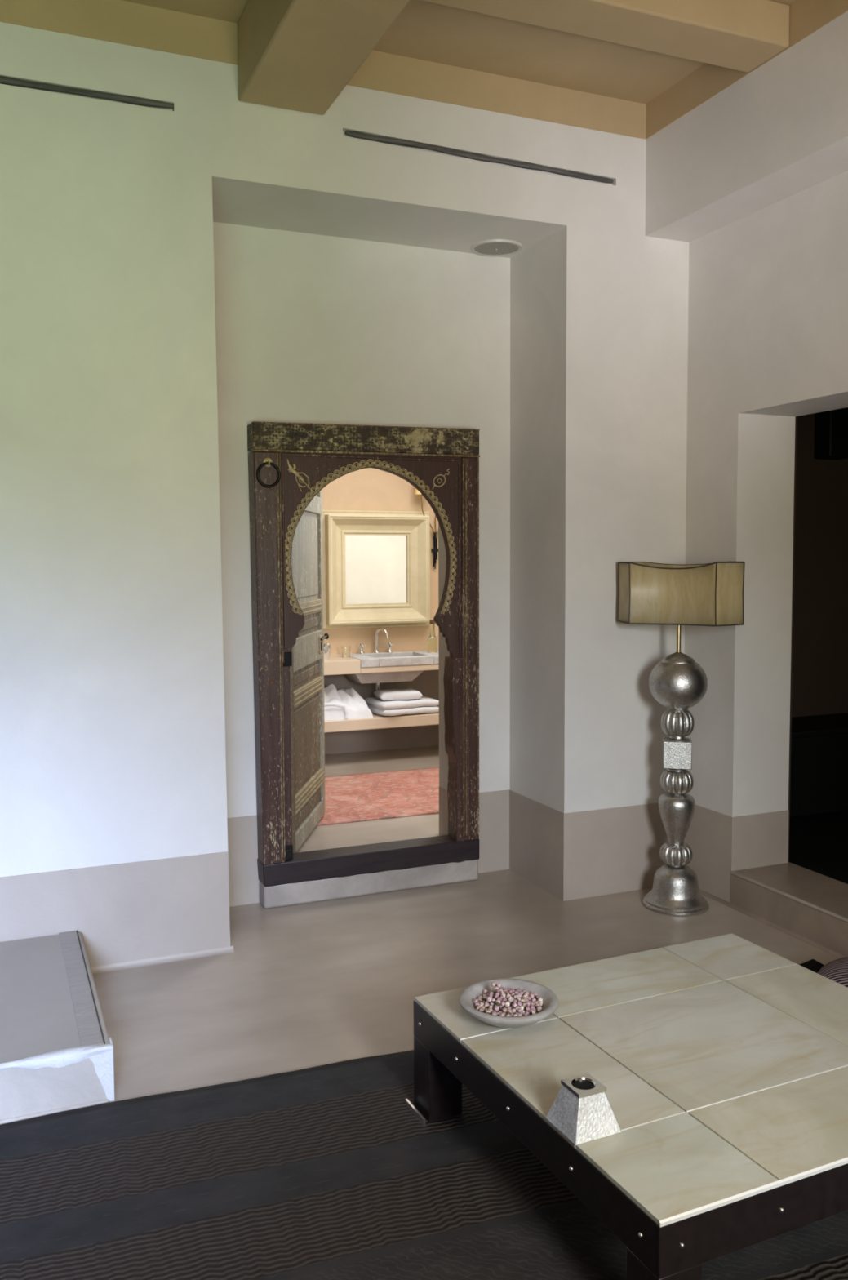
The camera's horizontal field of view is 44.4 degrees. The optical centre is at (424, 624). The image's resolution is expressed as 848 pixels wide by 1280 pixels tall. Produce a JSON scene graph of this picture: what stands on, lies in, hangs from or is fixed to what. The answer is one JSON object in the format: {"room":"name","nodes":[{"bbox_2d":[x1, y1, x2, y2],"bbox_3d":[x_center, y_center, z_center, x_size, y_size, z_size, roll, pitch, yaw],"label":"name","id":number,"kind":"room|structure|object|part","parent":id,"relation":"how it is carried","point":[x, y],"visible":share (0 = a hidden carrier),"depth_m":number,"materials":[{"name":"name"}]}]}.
{"room":"living room","nodes":[
{"label":"living room","id":0,"kind":"room"},
{"bbox_2d":[0,22,688,939],"bbox_3d":[-1.614,-0.470,3.905,6.385,3.460,0.710,-2,4,-23],"label":"wall","id":1,"kind":"structure","parent":0,"point":[179,279],"depth_m":4.08,"materials":[{"name":"paint"}]},
{"bbox_2d":[0,75,173,108],"bbox_3d":[-1.743,-1.833,3.386,1.822,0.031,0.024,-2,4,-23],"label":"air vent","id":2,"kind":"object","parent":1,"relation":"attached to","point":[3,80],"visible":1,"depth_m":3.62,"materials":[{"name":"black metal"}]},
{"bbox_2d":[90,945,234,973],"bbox_3d":[-0.985,1.253,3.877,0.554,0.020,0.024,-2,4,-23],"label":"trim","id":3,"kind":"structure","parent":1,"relation":"attached to","point":[224,950],"depth_m":3.88,"materials":[{"name":"beige paint"}]},
{"bbox_2d":[289,488,328,853],"bbox_3d":[-0.569,0.091,4.969,0.060,1.842,0.854,0,4,6],"label":"door leaf","id":4,"kind":"structure","parent":1,"relation":"in","point":[307,669],"depth_m":5.00,"materials":[{"name":"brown wood"}]},
{"bbox_3d":[-0.573,0.240,4.982,0.014,0.098,0.690,0,4,5],"label":"door panel","id":5,"kind":"part","parent":4,"relation":"part of","materials":[{"name":"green wood"}]},
{"bbox_3d":[-0.572,0.559,5.002,0.014,0.412,0.690,0,4,5],"label":"door panel","id":6,"kind":"part","parent":4,"relation":"part of","materials":[{"name":"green wood"}]},
{"bbox_3d":[-0.571,0.121,4.974,0.036,0.147,0.680,0,4,5],"label":"rail","id":7,"kind":"part","parent":4,"relation":"part of","materials":[{"name":"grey wood"}]},
{"bbox_3d":[-0.576,-0.324,4.946,0.014,0.438,0.690,0,4,5],"label":"door panel","id":8,"kind":"part","parent":4,"relation":"part of","materials":[{"name":"grey wood"}]},
{"bbox_3d":[-0.570,0.321,4.987,0.036,0.073,0.680,0,4,5],"label":"rail","id":9,"kind":"part","parent":4,"relation":"part of","materials":[{"name":"brown wood"}]},
{"bbox_3d":[-0.571,0.887,5.023,0.014,0.095,0.690,0,4,5],"label":"door panel","id":10,"kind":"part","parent":4,"relation":"part of","materials":[{"name":"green wood"}]},
{"bbox_3d":[-0.574,0.002,4.967,0.014,0.101,0.690,0,4,5],"label":"door panel","id":11,"kind":"part","parent":4,"relation":"part of","materials":[{"name":"green wood"}]},
{"bbox_3d":[-0.568,0.802,5.017,0.036,0.083,0.680,0,4,5],"label":"rail","id":12,"kind":"part","parent":4,"relation":"part of","materials":[{"name":"brown wood"}]},
{"bbox_3d":[-0.568,0.970,5.028,0.036,0.080,0.680,0,4,5],"label":"rail","id":13,"kind":"part","parent":4,"relation":"part of","materials":[{"name":"grey wood"}]},
{"bbox_3d":[-0.572,-0.077,4.962,0.036,0.065,0.680,0,4,5],"label":"rail","id":14,"kind":"part","parent":4,"relation":"part of","materials":[{"name":"brown wood"}]},
{"bbox_3d":[-0.574,-0.581,4.930,0.036,0.085,0.680,0,4,5],"label":"rail","id":15,"kind":"part","parent":4,"relation":"part of","materials":[{"name":"grey wood"}]},
{"bbox_3d":[-0.525,0.102,5.266,0.007,0.090,0.070,0,4,5],"label":"lock plate","id":16,"kind":"part","parent":4,"relation":"part of","materials":[{"name":"metal"}]},
{"bbox_2d":[0,0,646,139],"bbox_3d":[-1.740,-2.097,3.392,5.847,0.146,0.054,-2,4,-23],"label":"trim","id":17,"kind":"structure","parent":1,"relation":"attached to","point":[117,21],"depth_m":4.02,"materials":[{"name":"beige paint"}]},
{"bbox_2d":[237,0,410,115],"bbox_3d":[0.394,-1.931,1.677,0.329,0.279,4.776,-2,4,-23],"label":"ceiling beam","id":18,"kind":"structure","parent":1,"relation":"attached to","point":[293,55],"depth_m":3.46,"materials":[{"name":"beige paint"}]},
{"bbox_2d":[0,786,668,967],"bbox_3d":[-1.748,1.067,3.941,6.080,0.389,0.714,-2,4,-23],"label":"baseboard","id":19,"kind":"structure","parent":1,"relation":"attached to","point":[132,911],"depth_m":3.97,"materials":[{"name":"beige paint"}]},
{"bbox_2d":[247,421,479,886],"bbox_3d":[-0.246,0.118,4.631,1.050,1.993,0.149,-2,4,-23],"label":"door frame","id":20,"kind":"structure","parent":1,"relation":"attached to","point":[290,464],"depth_m":4.52,"materials":[{"name":"brown wood"}]},
{"bbox_3d":[-0.611,0.140,4.426,0.015,1.730,0.018,-2,4,-23],"label":"jamb moulding","id":21,"kind":"part","parent":20,"relation":"part of","materials":[{"name":"brown wood"}]},
{"bbox_3d":[-0.598,0.592,4.504,0.038,0.862,0.025,-2,4,-23],"label":"pivot post","id":22,"kind":"part","parent":20,"relation":"part of","materials":[{"name":"brown wood"}]},
{"bbox_3d":[-0.587,0.990,4.514,0.032,0.062,0.018,-2,4,-23],"label":"pivot plate","id":23,"kind":"part","parent":20,"relation":"part of","materials":[{"name":"black metal"}]},
{"bbox_3d":[-0.233,-0.805,4.532,1.050,0.138,0.029,-2,4,-23],"label":"lintel moulding","id":24,"kind":"part","parent":20,"relation":"part of","materials":[{"name":"brown wood"}]},
{"bbox_3d":[-0.224,-0.291,4.591,0.843,0.915,0.035,-2,4,-23],"label":"arch panel","id":25,"kind":"part","parent":20,"relation":"part of","materials":[{"name":"brown wood"}]},
{"bbox_3d":[-0.216,-0.292,4.573,0.832,0.890,0.008,-2,4,-23],"label":"panel moulding","id":26,"kind":"part","parent":20,"relation":"part of","materials":[{"name":"brown wood"}]},
{"bbox_3d":[0.215,0.112,4.772,0.081,1.735,0.019,-2,4,-23],"label":"jamb moulding","id":27,"kind":"part","parent":20,"relation":"part of","materials":[{"name":"brown wood"}]},
{"bbox_2d":[258,859,478,908],"bbox_3d":[-0.234,1.155,4.704,1.024,0.105,0.101,-2,4,-23],"label":"step","id":28,"kind":"structure","parent":1,"relation":"attached to","point":[290,894],"depth_m":4.64,"materials":[{"name":"grey paint"}]},
{"bbox_2d":[345,130,613,183],"bbox_3d":[0.254,-1.896,4.224,1.204,0.042,0.025,-2,4,-23],"label":"air vent","id":29,"kind":"object","parent":1,"relation":"attached to","point":[351,133],"visible":1,"depth_m":4.20,"materials":[{"name":"black metal"}]},
{"bbox_2d":[470,239,522,256],"bbox_3d":[0.327,-1.696,4.681,0.236,0.014,0.236,-2,4,-23],"label":"ceiling speaker","id":30,"kind":"object","parent":1,"relation":"attached to","point":[491,247],"visible":1,"depth_m":4.66,"materials":[{"name":"plastic"}]},
{"bbox_2d":[474,242,518,254],"bbox_3d":[0.327,-1.697,4.681,0.200,0.010,0.200,-2,4,-23],"label":"grille","id":31,"kind":"object","parent":30,"relation":"attached to","point":[480,248],"depth_m":4.67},
{"bbox_2d":[322,467,438,653],"bbox_3d":[-0.889,-0.396,7.113,5.000,2.596,0.160,-2,4,-23],"label":"wall","id":32,"kind":"structure","parent":0,"point":[368,489],"depth_m":7.26,"materials":[{"name":"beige paint"}]},
{"bbox_2d":[322,510,430,629],"bbox_3d":[-0.320,-0.382,7.210,0.808,0.812,0.105,-2,4,-23],"label":"framed mirror","id":33,"kind":"object","parent":32,"relation":"attached to","point":[376,564],"visible":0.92,"depth_m":7.22,"materials":[{"name":"beige glass"}]},
{"bbox_2d":[324,669,439,754],"bbox_3d":[-0.854,0.603,7.101,5.000,0.603,0.011,-2,4,-23],"label":"baseboard","id":34,"kind":"structure","parent":32,"relation":"attached to","point":[427,682],"depth_m":7.35,"materials":[{"name":"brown paint"}]},
{"bbox_2d":[324,705,439,733],"bbox_3d":[-0.750,0.649,6.896,4.930,0.075,0.465,-2,4,-23],"label":"towel shelf","id":35,"kind":"object","parent":32,"relation":"attached to","point":[377,722],"visible":0.02,"depth_m":6.85,"materials":[{"name":"pink paint"}]},
{"bbox_2d":[324,684,373,720],"bbox_3d":[-0.604,0.502,6.912,0.440,0.215,0.371,-2,4,-23],"label":"towel","id":36,"kind":"object","parent":35,"relation":"on","point":[343,704],"visible":0.69,"depth_m":6.81,"materials":[{"name":"white fabric"}]},
{"bbox_2d":[364,695,439,715],"bbox_3d":[-0.153,0.547,7.067,0.435,0.096,0.349,-2,4,-26],"label":"bath towel","id":37,"kind":"object","parent":35,"relation":"on","point":[424,704],"visible":0.88,"depth_m":6.93,"materials":[{"name":"white fabric"}]},
{"bbox_2d":[373,688,422,700],"bbox_3d":[-0.178,0.473,7.031,0.288,0.062,0.225,-1,4,-16],"label":"hand towel","id":38,"kind":"object","parent":37,"relation":"on","point":[410,693],"visible":1,"depth_m":6.94,"materials":[{"name":"white fabric"}]},
{"bbox_2d":[324,649,439,675],"bbox_3d":[-0.751,0.269,6.872,4.930,0.091,0.465,-2,4,-23],"label":"countertop","id":39,"kind":"structure","parent":32,"relation":"attached to","point":[337,664],"depth_m":6.77,"materials":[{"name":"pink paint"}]},
{"bbox_2d":[323,643,330,659],"bbox_3d":[-0.655,0.178,6.790,0.088,0.100,0.088,-2,4,-23],"label":"tumbler","id":40,"kind":"object","parent":39,"relation":"on","point":[326,646],"visible":0.48,"depth_m":6.76,"materials":[{"name":"clear glass"}]},
{"bbox_2d":[341,645,350,657],"bbox_3d":[-0.523,0.180,6.955,0.060,0.075,0.060,-2,4,-23],"label":"drinking glass","id":41,"kind":"object","parent":39,"relation":"on","point":[345,649],"visible":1,"depth_m":6.93,"materials":[{"name":"clear glass"}]},
{"bbox_2d":[356,627,394,653],"bbox_3d":[-0.325,0.111,7.201,0.270,0.181,0.123,-2,4,-23],"label":"tap","id":42,"kind":"object","parent":39,"relation":"on","point":[389,644],"visible":1,"depth_m":7.22,"materials":[{"name":"silver metal"}]},
{"bbox_3d":[-0.433,0.167,7.193,0.051,0.070,0.051,1,4,22],"label":"tap handle","id":43,"kind":"part","parent":42,"relation":"part of","materials":[{"name":"silver metal"}]},
{"bbox_3d":[-0.298,0.110,7.209,0.130,0.181,0.047,2,4,33],"label":"spout","id":44,"kind":"part","parent":42,"relation":"part of","materials":[{"name":"silver metal"}]},
{"bbox_3d":[-0.240,0.161,7.274,0.051,0.070,0.051,1,4,22],"label":"tap handle","id":45,"kind":"part","parent":42,"relation":"part of","materials":[{"name":"silver metal"}]},
{"bbox_2d":[346,650,439,697],"bbox_3d":[-0.130,0.354,7.090,0.860,0.300,0.385,-2,4,-23],"label":"sink","id":46,"kind":"object","parent":39,"relation":"in","point":[406,658],"visible":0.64,"depth_m":6.92,"materials":[{"name":"grey stone"}]},
{"bbox_2d":[346,670,424,684],"bbox_3d":[-0.271,0.318,7.061,0.580,0.120,0.315,-2,4,-23],"label":"basin","id":47,"kind":"object","parent":46,"relation":"in","point":[390,677],"depth_m":6.93,"materials":[{"name":"grey stone"}]},
{"bbox_2d":[427,619,437,653],"bbox_3d":[0.059,0.081,7.216,0.064,0.226,0.064,-2,4,-23],"label":"glass bottle","id":48,"kind":"object","parent":46,"relation":"on","point":[432,641],"visible":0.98,"depth_m":7.20,"materials":[{"name":"yellow"}]},
{"bbox_2d":[414,488,438,568],"bbox_3d":[0.090,-0.713,7.343,0.350,0.640,0.140,-2,4,-23],"label":"wall sconce","id":49,"kind":"object","parent":32,"relation":"attached to","point":[435,535],"visible":0.41,"depth_m":7.38,"materials":[{"name":"black metal"}]},
{"bbox_3d":[-0.019,-0.968,7.260,0.100,0.120,0.100,-2,4,-23],"label":"lamp shade","id":50,"kind":"part","parent":49,"relation":"part of","materials":[{"name":"beige paper"}]},
{"bbox_3d":[0.027,-0.761,7.322,0.014,0.301,0.144,3,5,41],"label":"arm","id":51,"kind":"part","parent":49,"relation":"part of","materials":[{"name":"gold metal"}]},
{"bbox_3d":[0.092,-0.765,7.371,0.036,0.301,0.018,0,4,7],"label":"arm","id":52,"kind":"part","parent":49,"relation":"part of","materials":[{"name":"gold metal"}]},
{"bbox_2d":[438,523,439,786],"bbox_3d":[0.006,-0.266,4.990,5.000,2.596,0.006,-2,4,-23],"label":"wall","id":53,"kind":"structure","parent":0,"point":[438,523],"depth_m":5.03,"materials":[{"name":"beige paint"}]},
{"bbox_2d":[121,0,796,104],"bbox_3d":[-0.747,-2.128,1.463,6.585,0.150,5.690,-2,4,-23],"label":"ceiling","id":54,"kind":"structure","parent":0,"point":[424,30],"depth_m":4.01,"materials":[{"name":"beige paint"}]},
{"bbox_2d":[92,869,838,1101],"bbox_3d":[-0.733,1.460,1.688,6.585,0.120,5.690,-2,4,-23],"label":"floor","id":55,"kind":"structure","parent":0,"point":[305,985],"depth_m":3.83,"materials":[{"name":"concrete"}]},
{"bbox_2d":[0,930,114,1124],"bbox_3d":[-2.062,1.246,2.893,2.204,0.166,0.989,-2,4,-23],"label":"platform","id":56,"kind":"object","parent":55,"relation":"on","point":[56,1049],"visible":0.95,"depth_m":2.95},
{"bbox_2d":[0,1049,847,1279],"bbox_3d":[-0.716,1.434,0.939,5.390,0.013,3.792,-2,4,-20],"label":"woven rug","id":57,"kind":"object","parent":55,"relation":"on","point":[326,1171],"visible":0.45,"depth_m":2.41,"materials":[{"name":"black fabric"}]},
{"bbox_2d":[405,933,847,1279],"bbox_3d":[0.694,1.173,2.573,1.141,0.310,1.078,-2,4,-25],"label":"coffee table","id":58,"kind":"object","parent":57,"relation":"on","point":[722,1061],"visible":0.95,"depth_m":2.37,"materials":[{"name":"tile"}]},
{"bbox_3d":[0.032,1.304,2.801,0.128,0.023,0.118,-2,4,-25],"label":"foot plate","id":59,"kind":"part","parent":58,"relation":"part of","materials":[{"name":"metal"}]},
{"bbox_3d":[0.037,1.214,2.796,0.098,0.202,0.098,-2,4,-25],"label":"leg","id":60,"kind":"part","parent":58,"relation":"part of","materials":[{"name":"wood"}]},
{"bbox_2d":[459,977,558,1027],"bbox_3d":[0.217,0.986,2.669,0.254,0.056,0.254,-2,4,-23],"label":"stone bowl","id":61,"kind":"object","parent":58,"relation":"on","point":[467,997],"visible":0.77,"depth_m":2.66,"materials":[{"name":"grey stone"}]},
{"bbox_2d":[473,998,478,1004],"bbox_3d":[0.134,0.971,2.677,0.013,0.015,0.013,1,4,15],"label":"rosebud","id":62,"kind":"object","parent":61,"relation":"in","point":[475,1001],"visible":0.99,"depth_m":2.67,"materials":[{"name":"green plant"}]},
{"bbox_2d":[484,1002,489,1008],"bbox_3d":[0.161,0.971,2.645,0.014,0.016,0.016,-1,4,-17],"label":"rosebud","id":63,"kind":"object","parent":61,"relation":"in","point":[486,1005],"visible":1,"depth_m":2.64,"materials":[{"name":"pink plant"}]},
{"bbox_2d":[486,995,493,1002],"bbox_3d":[0.168,0.959,2.657,0.016,0.015,0.014,0,4,-4],"label":"rosebud","id":64,"kind":"object","parent":61,"relation":"in","point":[489,998],"visible":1,"depth_m":2.65,"materials":[{"name":"pink plant"}]},
{"bbox_2d":[493,986,498,992],"bbox_3d":[0.187,0.944,2.687,0.013,0.015,0.015,0,4,-4],"label":"rosebud","id":65,"kind":"object","parent":61,"relation":"in","point":[495,988],"visible":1,"depth_m":2.68,"materials":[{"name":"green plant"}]},
{"bbox_2d":[491,982,496,986],"bbox_3d":[0.180,0.933,2.690,0.014,0.014,0.012,0,4,3],"label":"rosebud","id":66,"kind":"object","parent":65,"relation":"on","point":[493,984],"visible":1,"depth_m":2.69,"materials":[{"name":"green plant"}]},
{"bbox_2d":[496,982,501,987],"bbox_3d":[0.193,0.936,2.695,0.015,0.014,0.013,-1,4,-12],"label":"rosebud","id":67,"kind":"object","parent":65,"relation":"on","point":[498,984],"visible":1,"depth_m":2.69,"materials":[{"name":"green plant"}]},
{"bbox_2d":[493,1005,499,1012],"bbox_3d":[0.183,0.972,2.626,0.016,0.015,0.014,0,4,0],"label":"rosebud","id":68,"kind":"object","parent":61,"relation":"in","point":[496,1008],"visible":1,"depth_m":2.62,"materials":[{"name":"pink plant"}]},
{"bbox_2d":[495,999,501,1005],"bbox_3d":[0.188,0.959,2.636,0.014,0.015,0.016,0,4,10],"label":"rosebud","id":69,"kind":"object","parent":61,"relation":"in","point":[498,1002],"visible":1,"depth_m":2.63,"materials":[{"name":"pink plant"}]},
{"bbox_2d":[502,1007,507,1013],"bbox_3d":[0.204,0.971,2.616,0.014,0.015,0.013,-1,4,-17],"label":"rosebud","id":70,"kind":"object","parent":61,"relation":"in","point":[504,1009],"visible":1,"depth_m":2.61,"materials":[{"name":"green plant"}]},
{"bbox_2d":[504,1000,511,1006],"bbox_3d":[0.211,0.959,2.626,0.016,0.014,0.014,0,4,-2],"label":"rosebud","id":71,"kind":"object","parent":61,"relation":"in","point":[507,1003],"visible":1,"depth_m":2.62,"materials":[{"name":"pink plant"}]},
{"bbox_2d":[506,1008,511,1014],"bbox_3d":[0.214,0.973,2.608,0.013,0.013,0.014,1,4,13],"label":"rosebud","id":72,"kind":"object","parent":61,"relation":"in","point":[508,1011],"visible":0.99,"depth_m":2.60,"materials":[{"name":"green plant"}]},
{"bbox_2d":[507,995,513,1002],"bbox_3d":[0.221,0.955,2.646,0.015,0.016,0.014,0,4,-4],"label":"rosebud","id":73,"kind":"object","parent":61,"relation":"in","point":[510,999],"visible":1,"depth_m":2.64,"materials":[{"name":"pink plant"}]},
{"bbox_2d":[521,1002,528,1008],"bbox_3d":[0.257,0.969,2.644,0.014,0.015,0.016,-2,4,-32],"label":"rosebud","id":74,"kind":"object","parent":61,"relation":"in","point":[525,1005],"visible":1,"depth_m":2.64,"materials":[{"name":"pink plant"}]},
{"bbox_2d":[538,1000,544,1006],"bbox_3d":[0.300,0.972,2.662,0.013,0.013,0.015,-4,5,-45],"label":"rosebud","id":75,"kind":"object","parent":61,"relation":"in","point":[540,1003],"visible":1,"depth_m":2.66,"materials":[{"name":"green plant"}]},
{"bbox_2d":[546,1072,622,1145],"bbox_3d":[0.332,1.000,2.164,0.114,0.090,0.114,-2,4,-25],"label":"candle holder","id":76,"kind":"object","parent":58,"relation":"on","point":[582,1111],"visible":1,"depth_m":2.13,"materials":[{"name":"silver metal"}]},
{"bbox_3d":[0.445,1.267,1.928,0.098,0.202,0.098,-2,4,-25],"label":"leg","id":77,"kind":"part","parent":58,"relation":"part of","materials":[{"name":"wood"}]},
{"bbox_2d":[617,561,745,915],"bbox_3d":[1.086,0.474,4.449,0.537,1.485,0.278,2,4,37],"label":"floor lamp","id":78,"kind":"object","parent":55,"relation":"on","point":[706,594],"visible":1,"depth_m":4.39,"materials":[{"name":"silver metal"}]},
{"bbox_3d":[1.087,0.988,4.481,0.138,0.088,0.139,-2,4,-23],"label":"ribbed bulb","id":79,"kind":"part","parent":78,"relation":"part of","materials":[{"name":"silver metal"}]},
{"bbox_3d":[1.086,0.673,4.461,0.138,0.096,0.139,-2,4,-23],"label":"ribbed bulb","id":80,"kind":"part","parent":78,"relation":"part of","materials":[{"name":"silver metal"}]},
{"bbox_3d":[1.085,0.420,4.445,0.138,0.110,0.139,-2,4,-23],"label":"ribbed bulb","id":81,"kind":"part","parent":78,"relation":"part of","materials":[{"name":"silver metal"}]},
{"bbox_3d":[1.085,0.244,4.434,0.244,0.252,0.244,-2,4,-23],"label":"globe","id":82,"kind":"part","parent":78,"relation":"part of","materials":[{"name":"silver metal"}]},
{"bbox_3d":[1.084,-0.134,4.411,0.536,0.260,0.224,2,4,29],"label":"lamp shade","id":83,"kind":"part","parent":78,"relation":"part of","materials":[{"name":"beige fabric"}]},
{"bbox_2d":[799,959,824,973],"bbox_3d":[1.301,1.246,3.207,0.449,0.100,0.749,-2,4,-23],"label":"floor mat","id":84,"kind":"object","parent":55,"relation":"on","point":[813,965],"visible":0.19,"depth_m":3.57,"materials":[{"name":"black fabric"}]},
{"bbox_2d":[817,956,847,987],"bbox_3d":[1.446,1.177,3.308,0.380,0.190,0.380,1,4,24],"label":"floor cushion","id":85,"kind":"object","parent":84,"relation":"on","point":[837,971],"visible":0.44,"depth_m":3.32,"materials":[{"name":"fabric"}]},
{"bbox_2d":[295,745,847,884],"bbox_3d":[1.010,1.117,4.832,6.650,0.155,6.000,-2,4,-23],"label":"floor","id":86,"kind":"structure","parent":0,"point":[392,828],"depth_m":5.20,"materials":[{"name":"concrete"}]},
{"bbox_2d":[316,767,439,825],"bbox_3d":[0.023,0.960,6.072,2.043,0.012,1.143,-2,4,-23],"label":"rug","id":87,"kind":"object","parent":86,"relation":"on","point":[373,796],"visible":0.34,"depth_m":5.89,"materials":[{"name":"red fabric"}]},
{"bbox_2d":[790,712,847,817],"bbox_3d":[2.385,0.751,5.602,1.880,0.497,0.390,-2,4,-23],"label":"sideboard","id":88,"kind":"object","parent":86,"relation":"on","point":[819,782],"visible":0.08,"depth_m":5.26,"materials":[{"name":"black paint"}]},
{"bbox_2d":[645,10,847,817],"bbox_3d":[2.146,-0.397,2.512,0.538,3.460,4.780,-2,4,-23],"label":"wall","id":89,"kind":"structure","parent":0,"point":[753,177],"depth_m":4.35,"materials":[{"name":"paint"}]},
{"bbox_2d":[422,0,790,72],"bbox_3d":[0.588,-2.114,3.509,1.457,0.146,0.222,-2,4,-23],"label":"ceiling beam","id":90,"kind":"structure","parent":89,"relation":"attached to","point":[740,35],"depth_m":3.57,"materials":[{"name":"beige paint"}]},
{"bbox_2d":[684,804,788,902],"bbox_3d":[1.399,1.007,4.688,0.309,0.389,0.347,-2,4,-23],"label":"baseboard","id":91,"kind":"structure","parent":89,"relation":"attached to","point":[721,844],"depth_m":4.54,"materials":[{"name":"beige paint"}]},
{"bbox_2d":[645,0,847,138],"bbox_3d":[1.913,-2.044,2.311,0.054,0.146,4.776,-2,4,-23],"label":"trim","id":92,"kind":"structure","parent":89,"relation":"attached to","point":[806,16],"depth_m":4.09,"materials":[{"name":"beige paint"}]},
{"bbox_2d":[698,888,847,958],"bbox_3d":[1.737,1.270,3.484,0.014,0.014,2.838,-2,4,-23],"label":"trim","id":93,"kind":"structure","parent":89,"relation":"attached to","point":[747,913],"depth_m":4.22,"materials":[{"name":"brown paint"}]},
{"bbox_2d":[729,862,847,956],"bbox_3d":[1.963,1.206,3.373,0.321,0.154,2.546,-2,4,-23],"label":"step","id":94,"kind":"structure","parent":89,"relation":"attached to","point":[828,893],"depth_m":4.21,"materials":[{"name":"brown paint"}]},
{"bbox_2d":[730,871,847,922],"bbox_3d":[1.819,1.139,3.305,0.014,0.014,2.541,-2,4,-23],"label":"trim","id":95,"kind":"structure","parent":89,"relation":"attached to","point":[780,892],"depth_m":4.13,"materials":[{"name":"grey paint"}]},
{"bbox_2d":[787,416,797,862],"bbox_3d":[1.442,-0.264,4.904,0.010,2.900,0.847,-2,4,-23],"label":"wall","id":96,"kind":"structure","parent":0,"point":[796,417],"depth_m":4.53,"materials":[{"name":"brown paint"}]},
{"bbox_2d":[791,413,847,717],"bbox_3d":[2.643,-0.333,5.921,3.015,2.900,0.100,-2,4,-23],"label":"wall","id":97,"kind":"structure","parent":0,"point":[820,605],"depth_m":5.67,"materials":[{"name":"brown paint"}]},
{"bbox_2d":[814,407,847,459],"bbox_3d":[2.192,-1.061,5.566,0.150,0.340,0.120,-2,4,-23],"label":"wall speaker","id":98,"kind":"object","parent":97,"relation":"attached to","point":[831,427],"visible":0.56,"depth_m":5.52,"materials":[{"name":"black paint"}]}
]}

